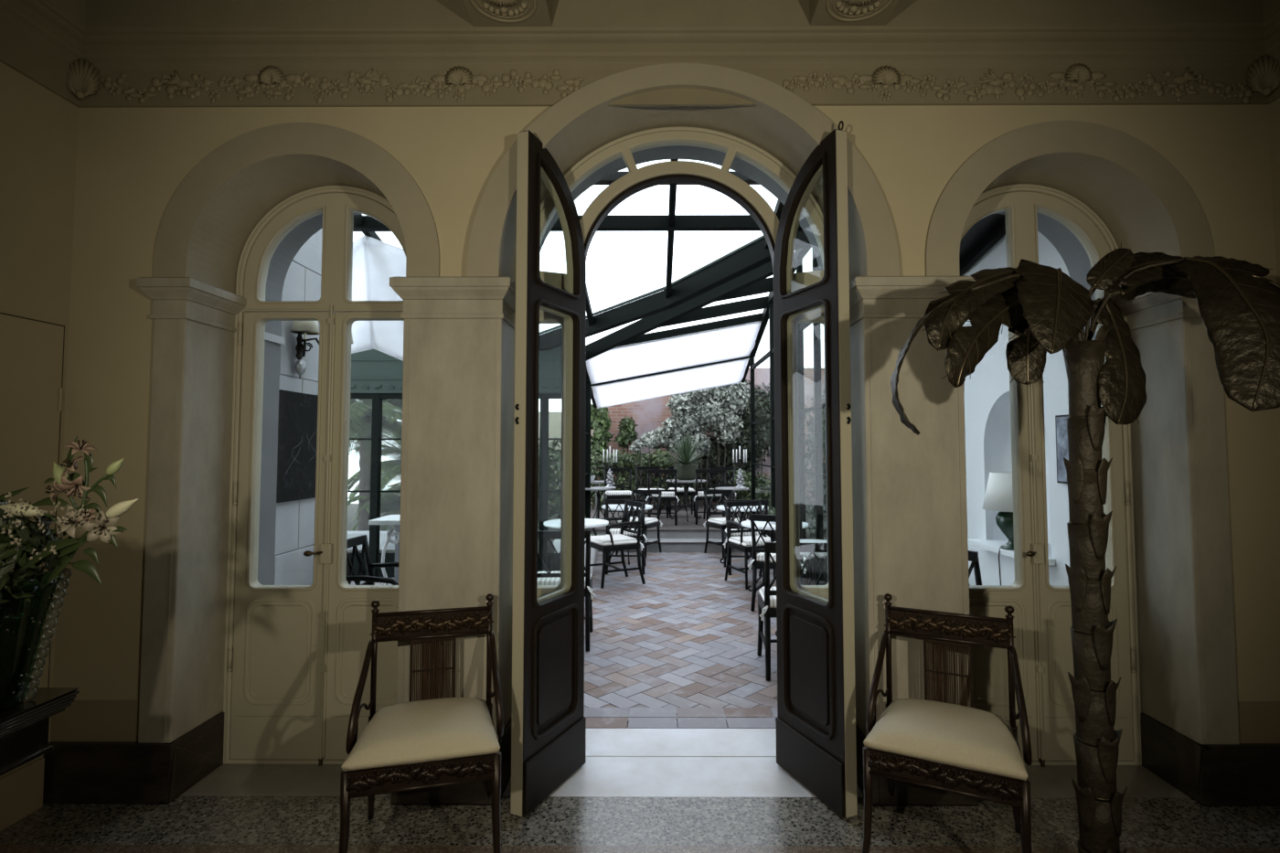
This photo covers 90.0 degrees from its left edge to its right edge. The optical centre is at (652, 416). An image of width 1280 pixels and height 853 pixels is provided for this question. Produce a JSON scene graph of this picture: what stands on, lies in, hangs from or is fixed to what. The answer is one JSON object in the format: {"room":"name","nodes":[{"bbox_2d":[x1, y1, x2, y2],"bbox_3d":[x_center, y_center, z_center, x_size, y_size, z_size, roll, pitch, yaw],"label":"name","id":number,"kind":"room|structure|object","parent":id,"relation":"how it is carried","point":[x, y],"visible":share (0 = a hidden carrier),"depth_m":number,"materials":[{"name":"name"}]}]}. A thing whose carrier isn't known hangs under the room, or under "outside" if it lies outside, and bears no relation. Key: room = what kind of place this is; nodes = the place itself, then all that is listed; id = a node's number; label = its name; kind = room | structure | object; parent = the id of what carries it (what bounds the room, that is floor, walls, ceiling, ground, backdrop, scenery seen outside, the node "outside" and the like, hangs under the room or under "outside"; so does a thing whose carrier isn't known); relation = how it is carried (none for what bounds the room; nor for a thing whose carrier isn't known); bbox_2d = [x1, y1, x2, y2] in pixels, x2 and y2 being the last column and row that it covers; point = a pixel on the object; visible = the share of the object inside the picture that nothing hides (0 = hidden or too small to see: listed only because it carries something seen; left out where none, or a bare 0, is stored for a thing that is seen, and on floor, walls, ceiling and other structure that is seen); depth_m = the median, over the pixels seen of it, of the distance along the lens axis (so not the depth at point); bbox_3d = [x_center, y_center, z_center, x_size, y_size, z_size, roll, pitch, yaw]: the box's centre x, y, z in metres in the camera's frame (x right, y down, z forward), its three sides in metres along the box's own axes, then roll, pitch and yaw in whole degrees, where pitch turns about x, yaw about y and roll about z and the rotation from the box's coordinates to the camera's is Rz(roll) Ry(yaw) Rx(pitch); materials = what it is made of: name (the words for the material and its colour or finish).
{"room":"hotel lobby","nodes":[
{"label":"hotel lobby","id":0,"kind":"room"},
{"bbox_2d":[0,61,78,757],"bbox_3d":[-2.720,-0.303,0.126,0.250,3.620,5.400,0,-3,0],"label":"wall","id":1,"kind":"structure","parent":0,"point":[38,127],"depth_m":2.68,"materials":[{"name":"beige paint"}]},
{"bbox_2d":[0,757,44,831],"bbox_3d":[-2.579,1.403,0.015,0.030,0.200,5.345,0,-3,0],"label":"baseboard","id":2,"kind":"structure","parent":1,"relation":"attached to","point":[21,790],"depth_m":2.59,"materials":[{"name":"paint"}]},
{"bbox_2d":[0,312,64,777],"bbox_3d":[-2.577,0.484,2.053,0.018,1.836,1.428,0,-3,0],"label":"door","id":3,"kind":"structure","parent":1,"relation":"in","point":[31,350],"depth_m":2.66,"materials":[{"name":"beige paint"}]},
{"bbox_2d":[0,0,1279,107],"bbox_3d":[0.072,-1.815,0.189,5.375,0.596,5.400,0,-3,0],"label":"cornice","id":4,"kind":"structure","parent":1,"relation":"attached to","point":[88,53],"depth_m":2.80,"materials":[{"name":"paint"}]},
{"bbox_2d":[273,228,334,585],"bbox_3d":[-2.328,-0.090,4.079,0.310,3.580,1.120,0,-3,0],"label":"stone wall","id":5,"kind":"structure","parent":0,"point":[294,521],"depth_m":4.05,"materials":[{"name":"grey"}]},
{"bbox_2d":[276,389,318,502],"bbox_3d":[-2.215,0.192,4.115,0.027,0.670,0.700,0,-3,0],"label":"blackboard","id":6,"kind":"object","parent":5,"relation":"attached to","point":[297,424],"visible":0.76,"depth_m":3.96,"materials":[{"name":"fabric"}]},
{"bbox_2d":[290,320,353,379],"bbox_3d":[-2.094,-0.424,4.052,0.181,0.395,0.377,-2,-3,36],"label":"wall sconce","id":7,"kind":"object","parent":5,"relation":"attached to","point":[300,327],"visible":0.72,"depth_m":3.96,"materials":[{"name":"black metal"}]},
{"bbox_2d":[345,345,562,577],"bbox_3d":[-2.694,0.487,7.475,3.440,2.760,0.132,0,-3,0],"label":"patio umbrella","id":8,"kind":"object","parent":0,"point":[376,375],"depth_m":7.47,"materials":[{"name":"black"}]},
{"bbox_2d":[346,552,777,728],"bbox_3d":[-0.880,1.890,6.369,7.015,0.148,5.900,0,-3,0],"label":"floor","id":9,"kind":"structure","parent":0,"point":[680,645],"depth_m":4.77,"materials":[{"name":"ceramic"}]},
{"bbox_2d":[345,534,399,585],"bbox_3d":[-1.790,1.271,4.270,0.545,0.888,0.542,0,-3,0],"label":"armchair","id":10,"kind":"object","parent":9,"relation":"on","point":[370,580],"visible":0.16,"depth_m":4.39,"materials":[{"name":"black paint"}]},
{"bbox_2d":[368,514,400,585],"bbox_3d":[-1.879,1.261,4.902,0.440,0.968,0.400,0,-3,0],"label":"patio table","id":11,"kind":"object","parent":9,"relation":"on","point":[391,519],"visible":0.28,"depth_m":4.76,"materials":[{"name":"white"}]},
{"bbox_2d":[537,530,595,650],"bbox_3d":[-0.712,1.305,4.977,0.542,0.888,0.545,0,-3,-3],"label":"patio chair","id":12,"kind":"object","parent":9,"relation":"on","point":[544,578],"visible":0.47,"depth_m":4.77,"materials":[{"name":"black paint"}]},
{"bbox_2d":[537,570,591,588],"bbox_3d":[-0.714,1.277,5.013,0.454,0.060,0.432,0,-3,-3],"label":"cushion","id":13,"kind":"object","parent":12,"relation":"on","point":[540,581],"depth_m":4.82,"materials":[{"name":"fabric"}]},
{"bbox_2d":[590,500,645,588],"bbox_3d":[-0.415,1.413,7.175,0.545,0.888,0.542,1,-3,-28],"label":"armchair","id":14,"kind":"object","parent":9,"relation":"on","point":[610,542],"visible":0.84,"depth_m":7.06,"materials":[{"name":"black paint"}]},
{"bbox_2d":[590,533,637,545],"bbox_3d":[-0.445,1.382,7.160,0.432,0.060,0.454,1,-3,-28],"label":"cushion","id":15,"kind":"object","parent":14,"relation":"on","point":[618,539],"depth_m":7.02,"materials":[{"name":"fabric"}]},
{"bbox_2d":[605,499,647,574],"bbox_3d":[-0.327,1.446,7.862,0.542,0.888,0.545,0,-3,0],"label":"patio chair","id":16,"kind":"object","parent":9,"relation":"on","point":[614,530],"visible":0.65,"depth_m":7.65,"materials":[{"name":"black paint"}]},
{"bbox_2d":[615,489,662,557],"bbox_3d":[-0.190,1.506,9.084,0.542,0.888,0.545,-1,-3,25],"label":"patio chair","id":17,"kind":"object","parent":9,"relation":"on","point":[649,522],"visible":0.66,"depth_m":9.16,"materials":[{"name":"black paint"}]},
{"bbox_2d":[617,516,658,524],"bbox_3d":[-0.205,1.474,9.054,0.454,0.060,0.432,-1,-3,25],"label":"cushion","id":18,"kind":"object","parent":17,"relation":"on","point":[647,520],"depth_m":8.98,"materials":[{"name":"fabric"}]},
{"bbox_2d":[703,490,752,558],"bbox_3d":[1.056,1.503,9.039,0.542,0.888,0.545,1,-3,-25],"label":"patio chair","id":19,"kind":"object","parent":9,"relation":"on","point":[720,523],"visible":0.62,"depth_m":9.10,"materials":[{"name":"black paint"}]},
{"bbox_2d":[723,499,767,575],"bbox_3d":[1.133,1.443,7.806,0.542,0.888,0.545,0,-3,0],"label":"patio chair","id":20,"kind":"object","parent":9,"relation":"on","point":[763,501],"visible":0.29,"depth_m":7.60,"materials":[{"name":"black paint"}]},
{"bbox_2d":[723,501,770,589],"bbox_3d":[1.120,1.409,7.112,0.542,0.888,0.545,1,-3,-20],"label":"armchair","id":21,"kind":"object","parent":9,"relation":"on","point":[742,543],"visible":0.65,"depth_m":7.17,"materials":[{"name":"black paint"}]},
{"bbox_2d":[728,534,770,546],"bbox_3d":[1.132,1.377,7.081,0.454,0.060,0.432,1,-3,-20],"label":"cushion","id":22,"kind":"object","parent":21,"relation":"on","point":[746,540],"depth_m":6.99,"materials":[{"name":"fabric"}]},
{"bbox_2d":[747,513,810,611],"bbox_3d":[1.215,1.356,6.039,0.542,0.888,0.545,-1,-3,22],"label":"patio chair","id":23,"kind":"object","parent":9,"relation":"on","point":[758,560],"visible":0.55,"depth_m":5.91,"materials":[{"name":"black paint"}]},
{"bbox_2d":[756,552,808,562],"bbox_3d":[1.228,1.328,6.073,0.454,0.060,0.432,-1,-3,22],"label":"cushion","id":24,"kind":"object","parent":23,"relation":"on","point":[760,558],"depth_m":5.94,"materials":[{"name":"fabric"}]},
{"bbox_2d":[757,542,827,681],"bbox_3d":[0.982,1.275,4.380,0.542,0.888,0.545,0,-3,4],"label":"patio chair","id":25,"kind":"object","parent":9,"relation":"on","point":[767,598],"visible":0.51,"depth_m":4.18,"materials":[{"name":"black paint"}]},
{"bbox_2d":[758,586,776,607],"bbox_3d":[0.984,1.247,4.416,0.454,0.060,0.432,0,-3,4],"label":"cushion","id":26,"kind":"object","parent":25,"relation":"on","point":[766,602],"depth_m":4.25,"materials":[{"name":"fabric"}]},
{"bbox_2d":[774,539,827,635],"bbox_3d":[1.272,1.381,5.033,0.680,0.728,0.680,2,-3,-34],"label":"patio table","id":27,"kind":"object","parent":9,"relation":"on","point":[813,568],"visible":0.27,"depth_m":5.03,"materials":[{"name":"black metal"}]},
{"bbox_2d":[804,388,827,540],"bbox_3d":[2.915,0.666,7.889,2.193,2.507,4.392,0,-3,6],"label":"shrub","id":28,"kind":"object","parent":9,"relation":"on","point":[810,424],"visible":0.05,"depth_m":8.42,"materials":[{"name":"green plant"}]},
{"bbox_2d":[585,362,591,530],"bbox_3d":[-1.014,0.305,8.775,0.085,3.248,2.535,0,-3,0],"label":"window","id":29,"kind":"structure","parent":0,"point":[588,385],"depth_m":9.95,"materials":[{"name":"black"}]},
{"bbox_2d":[0,844,1279,852],"bbox_3d":[0.073,1.545,-0.131,5.335,0.100,5.090,0,-3,0],"label":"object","id":30,"kind":"structure","parent":0,"point":[4,848],"depth_m":2.39,"materials":[{"name":"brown stone"}]},
{"bbox_2d":[0,687,79,776],"bbox_3d":[-2.123,1.162,1.252,0.902,0.802,1.197,0,-3,0],"label":"console table","id":31,"kind":"object","parent":30,"relation":"on","point":[24,728],"visible":1,"depth_m":1.75,"materials":[{"name":"brown wood"}]},
{"bbox_2d":[0,568,72,713],"bbox_3d":[-1.803,0.606,1.720,0.310,0.355,0.310,0,-3,0],"label":"flower vase","id":32,"kind":"object","parent":31,"relation":"on","point":[22,622],"visible":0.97,"depth_m":1.72,"materials":[{"name":"green glass"}]},
{"bbox_2d":[0,436,138,603],"bbox_3d":[-1.730,0.402,1.679,0.932,0.699,0.431,0,-3,0],"label":"lily bouquet","id":33,"kind":"object","parent":32,"relation":"in","point":[25,543],"visible":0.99,"depth_m":1.57,"materials":[{"name":"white plant"}]},
{"bbox_2d":[338,593,503,852],"bbox_3d":[-0.844,1.177,2.412,0.547,0.896,0.582,1,-3,-15],"label":"carved armchair","id":34,"kind":"object","parent":30,"relation":"on","point":[431,742],"visible":1,"depth_m":2.30,"materials":[{"name":"beige fabric"}]},
{"bbox_2d":[341,697,500,771],"bbox_3d":[-0.833,1.139,2.374,0.506,0.082,0.439,1,-3,-15],"label":"seat cushion","id":35,"kind":"object","parent":34,"relation":"on","point":[419,733],"depth_m":2.24,"materials":[{"name":"beige fabric"}]},
{"bbox_2d":[861,593,1032,852],"bbox_3d":[1.091,1.175,2.382,0.547,0.896,0.582,-1,-3,28],"label":"carved armchair","id":36,"kind":"object","parent":30,"relation":"on","point":[954,746],"visible":1,"depth_m":2.27,"materials":[{"name":"brown wood"}]},
{"bbox_2d":[863,698,1027,780],"bbox_3d":[1.072,1.137,2.346,0.506,0.082,0.439,-1,-3,28],"label":"seat cushion","id":37,"kind":"object","parent":36,"relation":"on","point":[954,735],"depth_m":2.23,"materials":[{"name":"beige fabric"}]},
{"bbox_2d":[890,243,1279,852],"bbox_3d":[1.462,0.500,2.054,1.631,2.200,0.580,0,-3,-4],"label":"sculpture","id":38,"kind":"object","parent":30,"relation":"on","point":[1049,311],"visible":1,"depth_m":2.10,"materials":[{"name":"brown metal"}]},
{"bbox_2d":[0,795,1279,847],"bbox_3d":[0.084,1.678,2.581,5.335,0.100,0.340,0,-3,0],"label":"floor","id":39,"kind":"structure","parent":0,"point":[186,820],"depth_m":2.55,"materials":[{"name":"grey stone"}]},
{"bbox_2d":[53,104,1279,701],"bbox_3d":[0.085,-0.156,3.161,5.835,3.620,0.700,0,-3,0],"label":"wall","id":40,"kind":"structure","parent":0,"point":[131,163],"depth_m":2.85,"materials":[{"name":"beige paint"}]},
{"bbox_2d":[49,699,138,741],"bbox_3d":[-2.388,1.306,2.747,0.390,0.173,0.004,0,-3,0],"label":"trim","id":41,"kind":"structure","parent":40,"relation":"attached to","point":[82,720],"depth_m":2.75,"materials":[{"name":"paint"}]},
{"bbox_2d":[42,711,224,804],"bbox_3d":[-2.309,1.521,2.877,0.547,0.244,0.353,0,-3,0],"label":"baseboard","id":42,"kind":"structure","parent":40,"relation":"attached to","point":[113,773],"depth_m":2.71,"materials":[{"name":"stone"}]},
{"bbox_2d":[136,277,246,743],"bbox_3d":[-2.121,0.400,2.921,0.235,2.000,0.393,0,-3,0],"label":"trim","id":43,"kind":"structure","parent":40,"relation":"attached to","point":[182,675],"depth_m":2.81,"materials":[{"name":"paint"}]},
{"bbox_2d":[181,764,391,796],"bbox_3d":[-1.571,1.704,3.092,1.000,0.100,0.670,0,-3,0],"label":"threshold","id":44,"kind":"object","parent":40,"relation":"attached to","point":[227,780],"depth_m":2.88,"materials":[{"name":"stone"}]},
{"bbox_2d":[152,122,440,294],"bbox_3d":[-1.573,-0.951,3.011,1.264,0.708,0.341,0,-3,0],"label":"trim","id":45,"kind":"structure","parent":40,"relation":"attached to","point":[207,224],"depth_m":2.85,"materials":[{"name":"paint"}]},
{"bbox_2d":[257,212,360,585],"bbox_3d":[-1.571,0.262,3.350,0.970,2.805,0.305,0,-3,0],"label":"trim","id":46,"kind":"structure","parent":40,"relation":"attached to","point":[286,250],"depth_m":3.45,"materials":[{"name":"grey paint"}]},
{"bbox_2d":[222,185,405,766],"bbox_3d":[-1.572,0.251,3.114,0.970,2.805,0.158,0,-3,0],"label":"door","id":47,"kind":"structure","parent":40,"relation":"in","point":[294,655],"depth_m":3.09,"materials":[{"name":"beige paint"}]},
{"bbox_2d":[389,717,511,805],"bbox_3d":[-0.876,1.520,2.871,0.461,0.244,0.353,0,-3,0],"label":"baseboard","id":48,"kind":"structure","parent":40,"relation":"attached to","point":[474,793],"depth_m":2.70,"materials":[{"name":"stone"}]},
{"bbox_2d":[389,276,515,740],"bbox_3d":[-0.876,0.399,2.916,0.525,2.000,0.393,0,-3,0],"label":"pillar","id":49,"kind":"structure","parent":40,"relation":"attached to","point":[456,517],"depth_m":2.78,"materials":[{"name":"paint"}]},
{"bbox_2d":[461,0,552,26],"bbox_3d":[-0.611,-1.947,0.125,0.340,0.338,5.255,0,-3,0],"label":"trim","id":50,"kind":"structure","parent":40,"relation":"attached to","point":[481,13],"depth_m":2.65,"materials":[{"name":"paint"}]},
{"bbox_2d":[585,728,776,757],"bbox_3d":[0.134,1.712,3.267,1.600,0.100,0.305,0,-3,0],"label":"trim","id":51,"kind":"structure","parent":40,"relation":"attached to","point":[599,742],"depth_m":3.25,"materials":[{"name":"stone"}]},
{"bbox_2d":[466,63,899,283],"bbox_3d":[0.132,-1.077,2.994,1.886,0.956,0.373,0,-3,0],"label":"trim","id":52,"kind":"structure","parent":40,"relation":"attached to","point":[782,123],"depth_m":2.83,"materials":[{"name":"paint"}]},
{"bbox_2d":[502,757,863,797],"bbox_3d":[0.133,1.695,2.928,1.600,0.100,0.355,0,-3,0],"label":"trim","id":53,"kind":"structure","parent":40,"relation":"attached to","point":[598,776],"depth_m":2.90,"materials":[{"name":"stone"}]},
{"bbox_2d":[510,120,857,817],"bbox_3d":[0.131,0.118,2.923,1.602,3.150,0.558,0,-3,0],"label":"door","id":54,"kind":"structure","parent":40,"relation":"in","point":[816,720],"depth_m":2.83,"materials":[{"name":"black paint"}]},
{"bbox_2d":[540,145,828,582],"bbox_3d":[0.134,0.108,3.351,1.624,3.112,0.305,0,-3,0],"label":"trim","id":55,"kind":"structure","parent":40,"relation":"attached to","point":[670,152],"depth_m":3.50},
{"bbox_2d":[809,0,899,25],"bbox_3d":[0.824,-1.948,0.119,0.330,0.338,5.255,0,-3,0],"label":"trim","id":56,"kind":"structure","parent":40,"relation":"attached to","point":[821,12],"depth_m":2.65,"materials":[{"name":"paint"}]},
{"bbox_2d":[849,276,974,737],"bbox_3d":[1.141,0.398,2.908,0.525,2.000,0.393,0,-3,0],"label":"trim","id":57,"kind":"structure","parent":40,"relation":"attached to","point":[910,507],"depth_m":2.77,"materials":[{"name":"paint"}]},
{"bbox_2d":[855,723,980,806],"bbox_3d":[1.141,1.519,2.863,0.461,0.244,0.353,0,-3,0],"label":"baseboard","id":58,"kind":"structure","parent":40,"relation":"attached to","point":[905,793],"depth_m":2.69,"materials":[{"name":"stone"}]},
{"bbox_2d":[997,211,1095,340],"bbox_3d":[1.839,0.260,3.336,0.970,2.805,0.305,0,-3,0],"label":"trim","id":59,"kind":"structure","parent":40,"relation":"attached to","point":[1073,254],"depth_m":3.45,"materials":[{"name":"grey paint"}]},
{"bbox_2d":[960,183,1141,767],"bbox_3d":[1.838,0.249,3.100,0.970,2.805,0.158,0,-3,0],"label":"door","id":60,"kind":"structure","parent":40,"relation":"in","point":[1042,623],"depth_m":3.07,"materials":[{"name":"beige paint"}]},
{"bbox_2d":[924,120,1214,276],"bbox_3d":[1.837,-0.953,2.997,1.264,0.708,0.341,0,-3,0],"label":"trim","id":61,"kind":"structure","parent":40,"relation":"attached to","point":[1146,205],"depth_m":2.84,"materials":[{"name":"paint"}]},
{"bbox_2d":[1024,765,1191,798],"bbox_3d":[1.839,1.702,3.078,1.000,0.100,0.670,0,-3,0],"label":"trim","id":62,"kind":"structure","parent":40,"relation":"attached to","point":[1049,781],"depth_m":2.86,"materials":[{"name":"stone"}]},
{"bbox_2d":[1115,292,1239,744],"bbox_3d":[2.401,0.397,2.903,0.259,2.000,0.393,0,-3,0],"label":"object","id":63,"kind":"structure","parent":40,"relation":"attached to","point":[1185,590],"depth_m":2.80,"materials":[{"name":"paint"}]},
{"bbox_2d":[1140,712,1279,806],"bbox_3d":[2.528,1.518,2.857,0.449,0.244,0.353,0,-3,0],"label":"baseboard","id":64,"kind":"structure","parent":40,"relation":"attached to","point":[1242,774],"depth_m":2.69,"materials":[{"name":"wood"}]},
{"bbox_2d":[1237,701,1279,743],"bbox_3d":[2.618,1.303,2.727,0.268,0.173,0.004,0,-3,0],"label":"trim","id":65,"kind":"structure","parent":40,"relation":"attached to","point":[1259,721],"depth_m":2.73,"materials":[{"name":"paint"}]},
{"bbox_2d":[597,538,742,552],"bbox_3d":[0.285,1.949,9.492,3.190,0.235,0.466,0,-3,0],"label":"trim","id":66,"kind":"structure","parent":0,"point":[667,545],"depth_m":9.28,"materials":[{"name":"stone"}]},
{"bbox_2d":[352,159,1005,407],"bbox_3d":[-0.795,-1.270,7.486,7.151,1.871,7.838,0,-3,0],"label":"roof frame","id":67,"kind":"object","parent":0,"point":[743,272],"visible":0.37,"depth_m":6.18,"materials":[{"name":"black metal"}]},
{"bbox_2d":[351,234,373,353],"bbox_3d":[-2.607,-0.949,5.117,0.954,1.066,0.447,0,-3,0],"label":"shade canopy","id":68,"kind":"object","parent":67,"relation":"hanging from","point":[362,335],"visible":0.16,"depth_m":5.13,"materials":[{"name":"white fabric"}]},
{"bbox_2d":[364,234,405,361],"bbox_3d":[-1.906,-0.930,5.062,0.857,1.090,0.448,0,-3,0],"label":"shade canopy","id":69,"kind":"object","parent":67,"relation":"hanging from","point":[385,261],"visible":0.4,"depth_m":5.15,"materials":[{"name":"white fabric"}]},
{"bbox_2d":[591,358,749,408],"bbox_3d":[0.289,-0.539,10.798,2.553,0.758,1.058,0,-3,0],"label":"canopy","id":70,"kind":"object","parent":67,"relation":"attached to","point":[731,372],"visible":0.99,"depth_m":10.70,"materials":[{"name":"white fabric"}]},
{"bbox_2d":[585,320,761,383],"bbox_3d":[0.284,-0.926,9.601,2.553,0.788,1.168,0,-3,0],"label":"canopy","id":71,"kind":"object","parent":67,"relation":"attached to","point":[736,341],"visible":0.97,"depth_m":9.48,"materials":[{"name":"white fabric"}]},
{"bbox_2d":[749,244,827,585],"bbox_3d":[1.572,0.074,7.724,0.080,3.605,4.810,0,-3,0],"label":"pergola frame","id":72,"kind":"structure","parent":0,"point":[799,254],"depth_m":6.71,"materials":[{"name":"black metal"}]},
{"bbox_2d":[961,231,1070,585],"bbox_3d":[2.537,-0.018,4.246,0.480,3.450,1.500,0,-3,0],"label":"wall","id":73,"kind":"structure","parent":0,"point":[986,394],"depth_m":4.52,"materials":[{"name":"white paint"}]},
{"bbox_2d":[967,539,1055,565],"bbox_3d":[2.508,0.895,4.256,0.420,0.037,0.850,0,-3,0],"label":"niche shelf","id":74,"kind":"object","parent":73,"relation":"attached to","point":[991,545],"depth_m":4.38,"materials":[{"name":"white paint"}]},
{"bbox_2d":[982,471,1013,585],"bbox_3d":[2.383,1.023,4.215,0.356,1.300,0.356,0,-3,0],"label":"table lamp","id":75,"kind":"object","parent":74,"relation":"on","point":[998,496],"visible":0.48,"depth_m":4.18,"materials":[{"name":"white fabric"}]},
{"bbox_2d":[1055,414,1069,483],"bbox_3d":[2.398,0.188,3.665,0.014,0.400,0.260,0,-3,0],"label":"print","id":76,"kind":"object","parent":73,"relation":"attached to","point":[1061,425],"visible":0.36,"depth_m":3.74,"materials":[{"name":"grey paper"}]},
{"bbox_2d":[1268,97,1279,285],"bbox_3d":[2.865,-0.306,0.103,0.250,3.620,5.400,0,-3,0],"label":"wall","id":77,"kind":"structure","parent":0,"point":[1274,108],"depth_m":2.82,"materials":[{"name":"beige paint"}]},
{"label":"outside","id":78,"kind":"structure","parent":0,"visible":0},
{"bbox_2d":[346,503,592,552],"bbox_3d":[-5.129,2.014,10.936,7.650,0.450,6.800,0,-3,0],"label":"ground","id":79,"kind":"structure","parent":78,"point":[352,508],"depth_m":10.34,"materials":[{"name":"grey stone"}]},
{"bbox_2d":[346,531,394,549],"bbox_3d":[-4.016,1.568,7.974,2.300,0.250,0.250,0,-3,0],"label":"trough","id":80,"kind":"object","parent":79,"relation":"on","point":[350,534],"visible":0.02,"depth_m":7.85,"materials":[{"name":"white"}]},
{"bbox_2d":[347,469,400,531],"bbox_3d":[-3.466,1.328,9.029,1.736,1.141,1.722,0,-3,0],"label":"palm","id":81,"kind":"object","parent":79,"relation":"on","point":[389,502],"visible":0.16,"depth_m":8.78,"materials":[{"name":"green plant"}]},
{"bbox_2d":[347,430,401,511],"bbox_3d":[-4.129,0.898,11.003,2.281,1.786,2.210,-1,-3,27],"label":"palm","id":82,"kind":"object","parent":79,"relation":"on","point":[385,477],"visible":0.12,"depth_m":10.64,"materials":[{"name":"green plant"}]},
{"bbox_2d":[348,399,402,531],"bbox_3d":[-3.864,0.539,8.802,2.150,2.288,2.158,3,-4,-43],"label":"palm","id":83,"kind":"object","parent":79,"relation":"on","point":[360,415],"visible":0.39,"depth_m":8.65,"materials":[{"name":"green plant"}]},
{"bbox_2d":[537,436,561,530],"bbox_3d":[-1.931,0.971,8.731,1.942,1.473,1.159,0,-3,0],"label":"shrub","id":84,"kind":"object","parent":79,"relation":"on","point":[555,462],"visible":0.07,"depth_m":8.63,"materials":[{"name":"green plant"}]},
{"bbox_2d":[538,411,593,504],"bbox_3d":[-2.721,0.950,14.282,2.840,2.100,0.200,0,-3,0],"label":"wall","id":85,"kind":"structure","parent":79,"relation":"on","point":[554,417],"depth_m":14.21,"materials":[{"name":"paint"}]},
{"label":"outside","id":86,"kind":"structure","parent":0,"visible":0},
{"bbox_2d":[757,505,827,568],"bbox_3d":[4.461,1.954,9.798,5.160,0.450,9.000,0,-3,0],"label":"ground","id":87,"kind":"structure","parent":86,"point":[807,518],"depth_m":10.19,"materials":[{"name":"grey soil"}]},
{"bbox_2d":[592,367,826,505],"bbox_3d":[1.678,0.466,14.137,5.960,3.050,0.300,0,-3,0],"label":"wall","id":88,"kind":"structure","parent":87,"relation":"on","point":[648,414],"depth_m":14.02,"materials":[{"name":"brick"}]},
{"bbox_2d":[586,504,750,538],"bbox_3d":[0.295,1.997,11.867,3.190,0.370,4.496,0,-3,0],"label":"step","id":89,"kind":"structure","parent":88,"relation":"attached to","point":[684,529],"depth_m":10.04,"materials":[{"name":"stone"}]},
{"bbox_2d":[590,403,613,505],"bbox_3d":[-1.116,0.778,13.453,0.584,2.225,0.679,-1,-3,16],"label":"climbing vine","id":90,"kind":"object","parent":89,"relation":"on","point":[601,423],"visible":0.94,"depth_m":13.34,"materials":[{"name":"green plant"}]},
{"bbox_2d":[601,468,634,518],"bbox_3d":[-0.560,1.318,10.759,0.542,0.888,0.545,0,-3,-10],"label":"patio chair","id":91,"kind":"object","parent":89,"relation":"on","point":[624,494],"visible":0.67,"depth_m":10.90,"materials":[{"name":"black paint"}]},
{"bbox_2d":[613,416,638,455],"bbox_3d":[-0.562,0.942,13.462,0.538,1.896,0.466,0,-3,0],"label":"shrub","id":92,"kind":"object","parent":89,"relation":"on","point":[627,433],"visible":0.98,"depth_m":13.38,"materials":[{"name":"green plant"}]},
{"bbox_2d":[590,448,695,510],"bbox_3d":[-0.297,1.300,12.839,2.411,1.324,0.863,0,-3,0],"label":"fence","id":93,"kind":"object","parent":89,"relation":"on","point":[625,461],"visible":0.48,"depth_m":12.65,"materials":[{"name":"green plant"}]},
{"bbox_2d":[634,466,668,518],"bbox_3d":[-0.020,1.348,11.376,0.542,0.888,0.545,1,-3,-15],"label":"patio chair","id":94,"kind":"object","parent":89,"relation":"on","point":[644,468],"visible":0.41,"depth_m":11.56,"materials":[{"name":"black paint"}]},
{"bbox_2d":[645,469,679,525],"bbox_3d":[0.162,1.298,10.370,0.542,0.888,0.545,0,-3,2],"label":"patio chair","id":95,"kind":"object","parent":89,"relation":"on","point":[667,495],"visible":0.77,"depth_m":10.16,"materials":[{"name":"black paint"}]},
{"bbox_2d":[666,479,705,522],"bbox_3d":[0.576,1.423,10.891,0.680,0.677,0.680,1,-3,-11],"label":"patio table","id":96,"kind":"object","parent":89,"relation":"on","point":[686,488],"visible":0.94,"depth_m":10.86,"materials":[{"name":"black metal"}]},
{"bbox_2d":[656,433,706,479],"bbox_3d":[0.573,0.660,10.916,1.149,0.849,1.204,0,-3,0],"label":"agave","id":97,"kind":"object","parent":96,"relation":"on","point":[686,471],"visible":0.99,"depth_m":10.78,"materials":[{"name":"plant"}]},
{"bbox_2d":[673,464,698,479],"bbox_3d":[0.575,0.953,10.914,0.430,0.262,0.430,0,-3,0],"label":"pot","id":98,"kind":"object","parent":96,"relation":"on","point":[685,472],"depth_m":10.74,"materials":[{"name":"ceramic"}]},
{"bbox_2d":[640,382,750,507],"bbox_3d":[0.894,0.471,13.189,2.288,2.809,0.695,0,-3,0],"label":"flowering tree","id":99,"kind":"object","parent":89,"relation":"on","point":[715,408],"visible":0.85,"depth_m":13.02,"materials":[{"name":"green plant"}]},
{"bbox_2d":[693,469,726,524],"bbox_3d":[0.942,1.303,10.466,0.542,0.888,0.545,0,-3,4],"label":"patio chair","id":100,"kind":"object","parent":89,"relation":"on","point":[699,493],"visible":0.7,"depth_m":10.26,"materials":[{"name":"black paint"}]},
{"bbox_2d":[664,379,770,505],"bbox_3d":[1.534,0.521,13.588,2.572,2.751,0.706,0,-3,0],"label":"dark creeper","id":101,"kind":"object","parent":89,"relation":"on","point":[762,399],"visible":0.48,"depth_m":13.42,"materials":[{"name":"green plant"}]},
{"bbox_2d":[729,468,770,514],"bbox_3d":[1.907,1.462,12.126,0.945,0.950,0.841,0,-3,0],"label":"shrub","id":102,"kind":"object","parent":87,"relation":"on","point":[762,485],"visible":0.56,"depth_m":11.92,"materials":[{"name":"green plant"}]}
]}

